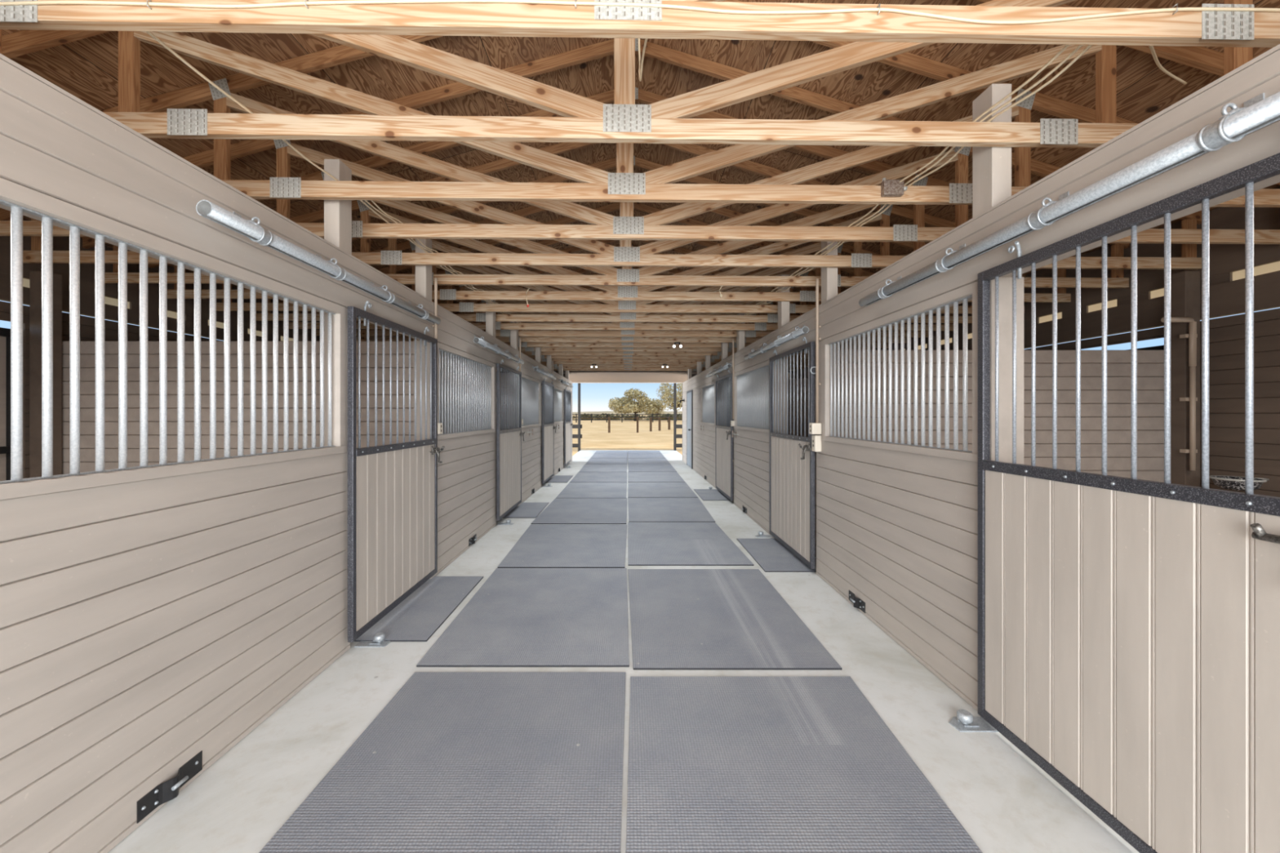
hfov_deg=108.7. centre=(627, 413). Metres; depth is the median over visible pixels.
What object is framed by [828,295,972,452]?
grille
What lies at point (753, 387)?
grille
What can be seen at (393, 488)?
door
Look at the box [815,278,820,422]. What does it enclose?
conduit
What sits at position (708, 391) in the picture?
grille
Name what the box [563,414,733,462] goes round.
ground
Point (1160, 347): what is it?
door
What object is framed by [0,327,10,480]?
door
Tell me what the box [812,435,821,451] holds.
outlet box
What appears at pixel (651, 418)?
fence post
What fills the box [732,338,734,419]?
conduit
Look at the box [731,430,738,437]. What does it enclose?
door latch
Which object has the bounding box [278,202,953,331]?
roof truss
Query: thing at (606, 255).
roof truss
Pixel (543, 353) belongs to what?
roof truss
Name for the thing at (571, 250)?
roof truss
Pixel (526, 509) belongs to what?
rubber mat
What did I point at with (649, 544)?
rubber mat
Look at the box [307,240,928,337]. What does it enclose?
roof truss
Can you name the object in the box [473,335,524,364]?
door track
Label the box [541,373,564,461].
wall
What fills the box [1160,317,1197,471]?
conduit
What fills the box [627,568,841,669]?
rubber mat
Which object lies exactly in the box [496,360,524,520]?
door
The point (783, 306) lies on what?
timber post
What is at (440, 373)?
wall
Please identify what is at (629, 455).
rubber mat
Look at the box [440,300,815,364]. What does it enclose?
roof truss
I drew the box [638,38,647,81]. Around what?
cable
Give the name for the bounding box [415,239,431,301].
timber post
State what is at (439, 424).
outlet box
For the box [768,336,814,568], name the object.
door
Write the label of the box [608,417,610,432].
fence post
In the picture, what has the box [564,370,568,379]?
timber post
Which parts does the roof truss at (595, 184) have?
connector plate, king post, connector plate, connector plate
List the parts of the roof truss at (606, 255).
connector plate, connector plate, king post, connector plate, connector plate, connector plate, connector plate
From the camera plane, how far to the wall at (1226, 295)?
3.92 m
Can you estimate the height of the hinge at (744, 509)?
0.078 m
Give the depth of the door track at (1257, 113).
1.53 m
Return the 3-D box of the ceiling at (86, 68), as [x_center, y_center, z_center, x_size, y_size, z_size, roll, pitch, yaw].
[0.000,-2.406,7.900,12.200,1.789,22.200,0,0,0]
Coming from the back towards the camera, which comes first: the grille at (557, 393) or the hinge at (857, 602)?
the grille at (557, 393)
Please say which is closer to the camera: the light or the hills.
the light
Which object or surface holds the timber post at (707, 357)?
on the wall at (897, 524)
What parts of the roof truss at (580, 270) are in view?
connector plate, connector plate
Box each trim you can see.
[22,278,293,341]
[904,261,1279,350]
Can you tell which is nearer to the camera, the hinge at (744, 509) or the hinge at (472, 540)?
the hinge at (472, 540)
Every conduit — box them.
[432,277,437,339]
[518,337,520,371]
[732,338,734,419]
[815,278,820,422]
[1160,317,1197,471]
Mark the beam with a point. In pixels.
(572, 382)
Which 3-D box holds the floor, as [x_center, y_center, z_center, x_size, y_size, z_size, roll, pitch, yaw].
[-0.125,1.560,7.675,10.310,0.140,22.150,0,0,0]
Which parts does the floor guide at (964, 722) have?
plate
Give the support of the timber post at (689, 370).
on the wall at (897, 524)
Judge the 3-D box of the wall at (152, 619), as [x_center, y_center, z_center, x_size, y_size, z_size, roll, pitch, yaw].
[-1.833,0.240,5.715,0.174,2.500,17.430,0,0,0]
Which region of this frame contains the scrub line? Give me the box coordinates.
[572,413,730,419]
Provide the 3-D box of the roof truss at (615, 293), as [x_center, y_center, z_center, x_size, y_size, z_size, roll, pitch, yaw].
[-0.003,-2.276,5.212,12.027,1.994,0.046,0,0,-1]
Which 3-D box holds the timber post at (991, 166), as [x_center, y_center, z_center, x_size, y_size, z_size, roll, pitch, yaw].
[1.812,-1.296,2.290,0.095,0.608,0.130,0,0,0]
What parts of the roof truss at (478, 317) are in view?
connector plate, connector plate, connector plate, connector plate, connector plate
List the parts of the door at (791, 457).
rail, board panel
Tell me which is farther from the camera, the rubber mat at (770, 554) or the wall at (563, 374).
the wall at (563, 374)
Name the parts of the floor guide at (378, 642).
plate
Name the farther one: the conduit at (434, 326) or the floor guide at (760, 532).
the floor guide at (760, 532)
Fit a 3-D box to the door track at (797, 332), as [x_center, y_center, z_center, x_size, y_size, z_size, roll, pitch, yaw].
[1.681,-0.811,5.350,0.129,0.136,2.140,0,0,0]
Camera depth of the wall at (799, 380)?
7.52 m
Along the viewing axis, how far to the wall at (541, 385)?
10.60 m
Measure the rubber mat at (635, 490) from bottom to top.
0.012 m
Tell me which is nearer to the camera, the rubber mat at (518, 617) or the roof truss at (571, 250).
the rubber mat at (518, 617)
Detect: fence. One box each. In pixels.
[572,413,728,422]
[572,424,582,447]
[676,424,682,447]
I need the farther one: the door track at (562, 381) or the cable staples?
the door track at (562, 381)
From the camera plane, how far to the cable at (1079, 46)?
2.11 m
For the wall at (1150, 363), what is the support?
on the floor
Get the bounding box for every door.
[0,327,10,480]
[243,421,293,422]
[347,300,444,642]
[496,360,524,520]
[542,377,555,484]
[564,386,573,466]
[686,390,693,469]
[715,369,733,501]
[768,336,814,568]
[977,152,1279,852]
[1072,345,1164,404]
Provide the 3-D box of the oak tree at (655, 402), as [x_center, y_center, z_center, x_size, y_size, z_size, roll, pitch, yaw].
[6.667,-0.792,104.138,4.145,4.788,4.309,0,0,0]
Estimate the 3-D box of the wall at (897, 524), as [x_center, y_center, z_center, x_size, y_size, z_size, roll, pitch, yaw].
[1.818,0.250,5.845,0.174,2.480,17.690,0,0,0]
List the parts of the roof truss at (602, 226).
connector plate, connector plate, king post, connector plate, connector plate, connector plate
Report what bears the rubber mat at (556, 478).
on the floor
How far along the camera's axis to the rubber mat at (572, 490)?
8.88 m
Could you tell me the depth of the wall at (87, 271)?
4.65 m
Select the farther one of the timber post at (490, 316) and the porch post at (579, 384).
the porch post at (579, 384)
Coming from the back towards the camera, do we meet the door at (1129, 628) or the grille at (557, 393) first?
the grille at (557, 393)
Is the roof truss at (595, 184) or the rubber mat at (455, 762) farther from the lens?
the roof truss at (595, 184)
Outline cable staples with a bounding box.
[146,0,1177,15]
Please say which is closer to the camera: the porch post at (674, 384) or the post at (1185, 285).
the post at (1185, 285)
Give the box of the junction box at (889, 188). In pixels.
[880,177,907,196]
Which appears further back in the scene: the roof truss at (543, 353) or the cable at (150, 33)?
the roof truss at (543, 353)
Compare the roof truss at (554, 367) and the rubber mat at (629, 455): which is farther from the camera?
the rubber mat at (629, 455)
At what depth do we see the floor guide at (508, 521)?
6.18 m
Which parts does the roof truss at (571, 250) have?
connector plate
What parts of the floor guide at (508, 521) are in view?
plate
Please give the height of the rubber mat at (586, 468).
0.012 m
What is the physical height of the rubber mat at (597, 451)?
0.012 m
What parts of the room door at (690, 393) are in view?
door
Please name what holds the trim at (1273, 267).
attached to the wall at (1226, 295)
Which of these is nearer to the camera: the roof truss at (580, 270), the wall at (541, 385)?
the roof truss at (580, 270)
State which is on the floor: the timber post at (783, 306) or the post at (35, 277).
the post at (35, 277)
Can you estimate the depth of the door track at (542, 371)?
8.99 m
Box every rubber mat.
[258,671,626,852]
[354,576,483,641]
[416,568,629,666]
[497,524,626,568]
[502,502,549,518]
[530,497,626,524]
[541,475,573,482]
[555,482,626,497]
[569,471,626,482]
[579,464,626,471]
[585,457,627,464]
[591,453,627,457]
[594,450,627,453]
[626,676,982,852]
[627,450,661,453]
[627,453,665,457]
[627,457,670,463]
[627,463,676,471]
[627,471,684,482]
[627,482,697,497]
[627,497,715,522]
[627,522,754,565]
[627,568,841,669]
[693,488,733,500]
[737,538,816,572]
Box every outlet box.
[437,422,442,434]
[730,420,734,426]
[808,422,821,434]
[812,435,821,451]
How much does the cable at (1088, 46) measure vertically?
0.059 m
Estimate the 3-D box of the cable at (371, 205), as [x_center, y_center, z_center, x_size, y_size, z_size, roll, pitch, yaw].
[-1.691,-1.376,5.353,0.028,0.034,5.215,0,0,0]
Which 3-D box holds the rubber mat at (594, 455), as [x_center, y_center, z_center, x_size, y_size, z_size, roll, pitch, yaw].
[-0.635,1.484,16.175,1.230,0.012,1.650,0,0,0]
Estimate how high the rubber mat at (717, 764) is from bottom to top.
0.012 m
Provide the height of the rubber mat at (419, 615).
0.010 m
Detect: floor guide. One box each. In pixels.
[354,632,391,647]
[497,519,513,524]
[755,530,772,537]
[949,709,999,732]
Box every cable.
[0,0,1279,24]
[146,31,524,330]
[344,180,526,330]
[370,200,530,330]
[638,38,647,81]
[733,44,1070,324]
[736,44,1083,324]
[739,44,1092,324]
[1148,45,1186,84]
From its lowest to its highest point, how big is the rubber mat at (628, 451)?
0.012 m
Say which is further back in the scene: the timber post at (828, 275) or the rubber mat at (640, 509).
the rubber mat at (640, 509)
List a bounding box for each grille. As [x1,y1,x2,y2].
[0,199,335,484]
[439,349,491,435]
[521,377,538,425]
[554,388,561,422]
[702,384,714,423]
[736,365,768,429]
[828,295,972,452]
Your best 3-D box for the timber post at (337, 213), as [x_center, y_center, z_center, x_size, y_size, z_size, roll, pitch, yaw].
[-1.827,-1.291,2.895,0.095,0.558,0.130,0,0,0]
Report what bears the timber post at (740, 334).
on the wall at (897, 524)
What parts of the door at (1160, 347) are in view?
panel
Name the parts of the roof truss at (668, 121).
connector plate, king post, connector plate, connector plate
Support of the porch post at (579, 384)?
on the ground
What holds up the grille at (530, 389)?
in the wall at (152, 619)
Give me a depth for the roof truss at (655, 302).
12.52 m
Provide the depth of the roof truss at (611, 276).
4.59 m
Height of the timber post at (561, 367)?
0.558 m
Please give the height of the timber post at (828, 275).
0.608 m
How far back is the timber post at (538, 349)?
9.27 m
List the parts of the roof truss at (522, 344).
connector plate, connector plate, connector plate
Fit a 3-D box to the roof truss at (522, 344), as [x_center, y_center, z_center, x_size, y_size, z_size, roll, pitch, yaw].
[-0.010,-2.276,8.872,12.027,1.994,0.046,0,0,-1]
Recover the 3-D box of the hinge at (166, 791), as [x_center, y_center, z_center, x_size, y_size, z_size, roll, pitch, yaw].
[-1.738,1.429,1.770,0.043,0.078,0.250,0,0,0]
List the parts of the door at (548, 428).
board panel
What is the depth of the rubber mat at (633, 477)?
10.70 m
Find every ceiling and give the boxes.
[1,0,1279,371]
[466,371,796,382]
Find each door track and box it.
[195,200,440,324]
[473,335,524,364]
[532,364,556,379]
[559,378,573,387]
[705,361,731,377]
[743,324,808,359]
[858,91,1279,306]
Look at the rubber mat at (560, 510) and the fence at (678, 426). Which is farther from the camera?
the fence at (678, 426)
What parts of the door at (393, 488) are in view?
board panel, rail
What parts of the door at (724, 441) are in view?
rail, board panel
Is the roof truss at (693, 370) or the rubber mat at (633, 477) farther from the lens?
the roof truss at (693, 370)
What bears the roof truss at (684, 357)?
attached to the ceiling at (86, 68)
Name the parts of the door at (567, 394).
board panel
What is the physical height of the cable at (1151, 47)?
0.124 m
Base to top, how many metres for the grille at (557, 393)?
0.808 m
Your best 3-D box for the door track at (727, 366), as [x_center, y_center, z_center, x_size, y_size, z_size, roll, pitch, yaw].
[1.681,-0.811,8.550,0.129,0.136,2.100,0,0,0]
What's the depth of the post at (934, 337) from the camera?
7.38 m
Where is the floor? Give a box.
[107,450,1139,852]
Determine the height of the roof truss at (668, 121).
1.994 m
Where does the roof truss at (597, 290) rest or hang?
attached to the ceiling at (86, 68)
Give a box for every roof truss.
[0,0,1253,147]
[0,0,1279,47]
[0,0,1279,244]
[0,38,1201,269]
[1,0,1279,207]
[80,87,1129,288]
[147,142,1071,302]
[216,155,1026,314]
[243,201,972,323]
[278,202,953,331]
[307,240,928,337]
[356,240,906,342]
[356,244,888,347]
[368,267,872,351]
[440,266,815,355]
[440,285,815,359]
[440,285,815,361]
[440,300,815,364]
[440,301,808,367]
[448,312,804,368]
[466,312,796,371]
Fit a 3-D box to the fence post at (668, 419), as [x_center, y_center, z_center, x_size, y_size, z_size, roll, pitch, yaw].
[3.894,0.946,43.400,0.201,1.288,0.201,0,0,0]
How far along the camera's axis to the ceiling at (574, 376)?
15.58 m
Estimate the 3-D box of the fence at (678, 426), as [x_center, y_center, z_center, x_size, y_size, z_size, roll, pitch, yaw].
[3.660,0.930,18.753,3.400,1.280,0.135,0,0,0]
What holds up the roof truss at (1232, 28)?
attached to the ceiling at (86, 68)
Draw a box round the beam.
[572,382,683,382]
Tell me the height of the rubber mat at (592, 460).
0.012 m
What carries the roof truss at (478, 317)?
attached to the ceiling at (86, 68)
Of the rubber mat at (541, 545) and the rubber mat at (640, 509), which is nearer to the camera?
the rubber mat at (541, 545)
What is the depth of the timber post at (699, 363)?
11.60 m
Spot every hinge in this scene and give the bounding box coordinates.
[137,750,202,823]
[468,533,476,546]
[742,505,746,513]
[848,590,865,613]
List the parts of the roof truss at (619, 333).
connector plate, connector plate, connector plate, connector plate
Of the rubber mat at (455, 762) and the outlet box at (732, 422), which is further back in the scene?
the outlet box at (732, 422)
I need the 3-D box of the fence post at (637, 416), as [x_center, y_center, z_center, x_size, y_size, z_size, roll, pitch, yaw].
[0.775,0.908,37.071,0.172,1.364,0.172,0,0,0]
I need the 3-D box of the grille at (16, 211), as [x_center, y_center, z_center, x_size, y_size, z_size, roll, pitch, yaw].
[-1.795,-0.205,1.915,0.024,0.808,1.768,0,0,0]
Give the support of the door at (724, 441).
in the wall at (897, 524)
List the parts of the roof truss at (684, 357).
connector plate, connector plate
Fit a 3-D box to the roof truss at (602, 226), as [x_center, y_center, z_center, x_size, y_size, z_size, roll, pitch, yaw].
[0.004,-2.276,3.382,12.027,1.994,0.046,0,0,-1]
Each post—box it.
[29,271,62,477]
[297,334,309,422]
[324,159,351,254]
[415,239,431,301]
[485,300,495,337]
[510,321,518,350]
[535,346,541,364]
[546,355,551,369]
[559,364,563,376]
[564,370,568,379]
[577,382,580,451]
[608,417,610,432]
[636,416,638,432]
[649,417,652,431]
[658,417,660,431]
[667,417,670,429]
[673,382,676,450]
[688,368,691,379]
[697,361,701,373]
[705,355,710,369]
[721,342,727,359]
[737,313,744,351]
[777,274,789,328]
[821,241,837,303]
[933,336,936,404]
[972,84,1011,217]
[1170,271,1199,487]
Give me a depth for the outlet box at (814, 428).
4.14 m
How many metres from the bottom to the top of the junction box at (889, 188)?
0.105 m
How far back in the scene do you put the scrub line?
109.53 m
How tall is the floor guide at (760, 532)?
0.060 m
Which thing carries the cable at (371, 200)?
on the roof truss at (595, 184)
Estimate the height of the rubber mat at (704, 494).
0.010 m
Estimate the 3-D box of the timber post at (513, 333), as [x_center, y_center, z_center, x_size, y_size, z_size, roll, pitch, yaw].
[-1.827,-1.291,7.395,0.095,0.558,0.130,0,0,0]
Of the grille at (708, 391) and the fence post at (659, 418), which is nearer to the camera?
the grille at (708, 391)
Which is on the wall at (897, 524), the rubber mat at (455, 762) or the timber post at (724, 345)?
the timber post at (724, 345)
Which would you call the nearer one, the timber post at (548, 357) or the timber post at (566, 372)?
the timber post at (548, 357)
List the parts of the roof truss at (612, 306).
connector plate, connector plate, connector plate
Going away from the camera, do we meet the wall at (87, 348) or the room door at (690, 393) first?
the wall at (87, 348)
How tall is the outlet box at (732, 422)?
0.090 m
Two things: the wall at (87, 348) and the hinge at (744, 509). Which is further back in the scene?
the hinge at (744, 509)
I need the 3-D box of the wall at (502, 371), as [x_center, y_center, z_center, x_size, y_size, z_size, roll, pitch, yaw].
[0.000,-2.356,18.470,12.000,1.740,0.060,0,0,0]
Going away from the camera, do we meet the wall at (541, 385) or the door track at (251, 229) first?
the door track at (251, 229)
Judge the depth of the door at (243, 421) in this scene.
6.84 m
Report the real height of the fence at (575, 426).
1.280 m
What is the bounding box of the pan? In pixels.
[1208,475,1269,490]
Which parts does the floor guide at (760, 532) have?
plate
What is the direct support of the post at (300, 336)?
on the floor
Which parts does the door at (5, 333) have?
panel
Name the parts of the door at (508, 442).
rail, board panel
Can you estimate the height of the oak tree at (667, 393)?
9.395 m
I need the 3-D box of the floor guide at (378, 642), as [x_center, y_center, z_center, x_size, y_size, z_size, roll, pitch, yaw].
[-1.645,1.460,2.980,0.200,0.060,0.100,0,0,0]
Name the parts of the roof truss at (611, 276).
connector plate, king post, connector plate, connector plate, connector plate, connector plate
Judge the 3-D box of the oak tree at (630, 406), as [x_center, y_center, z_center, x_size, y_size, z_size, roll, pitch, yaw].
[1.737,-1.942,96.125,11.793,7.103,12.534,0,0,0]
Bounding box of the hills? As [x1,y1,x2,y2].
[572,411,682,413]
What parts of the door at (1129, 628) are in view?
rail, board panel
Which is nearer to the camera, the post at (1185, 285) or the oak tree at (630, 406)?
the post at (1185, 285)
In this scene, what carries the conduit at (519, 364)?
attached to the wall at (152, 619)
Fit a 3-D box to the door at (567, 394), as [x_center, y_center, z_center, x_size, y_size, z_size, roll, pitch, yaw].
[-1.688,0.341,13.150,0.097,2.149,1.340,0,0,0]
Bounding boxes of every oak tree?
[608,387,663,421]
[654,402,665,419]
[656,382,682,413]
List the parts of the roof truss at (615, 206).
connector plate, connector plate, connector plate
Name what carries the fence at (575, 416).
on the ground
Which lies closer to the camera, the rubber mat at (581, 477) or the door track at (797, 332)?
the door track at (797, 332)
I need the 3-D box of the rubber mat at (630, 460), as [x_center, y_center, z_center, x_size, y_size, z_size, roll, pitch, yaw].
[0.625,1.484,14.395,1.250,0.012,1.710,0,0,0]
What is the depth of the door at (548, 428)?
9.80 m
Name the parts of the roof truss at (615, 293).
connector plate, connector plate, connector plate, connector plate, connector plate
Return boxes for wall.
[0,53,572,852]
[0,219,452,478]
[62,341,413,474]
[309,373,506,433]
[440,385,542,478]
[502,370,703,371]
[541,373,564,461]
[682,44,1279,711]
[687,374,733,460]
[788,186,1279,497]
[788,378,928,504]
[840,350,1164,482]
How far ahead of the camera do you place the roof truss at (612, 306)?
5.80 m
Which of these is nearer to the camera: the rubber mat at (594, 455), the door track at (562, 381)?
the door track at (562, 381)
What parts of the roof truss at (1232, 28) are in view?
connector plate, connector plate, connector plate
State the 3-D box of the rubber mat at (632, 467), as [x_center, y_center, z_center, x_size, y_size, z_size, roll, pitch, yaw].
[0.625,1.484,12.610,1.250,0.012,1.780,0,0,0]
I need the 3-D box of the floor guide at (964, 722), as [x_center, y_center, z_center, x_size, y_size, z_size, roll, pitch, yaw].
[1.645,1.460,2.200,0.200,0.060,0.100,0,0,0]
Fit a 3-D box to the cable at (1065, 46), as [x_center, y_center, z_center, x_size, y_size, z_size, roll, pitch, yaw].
[1.635,-1.374,5.382,0.031,0.039,7.598,0,0,0]

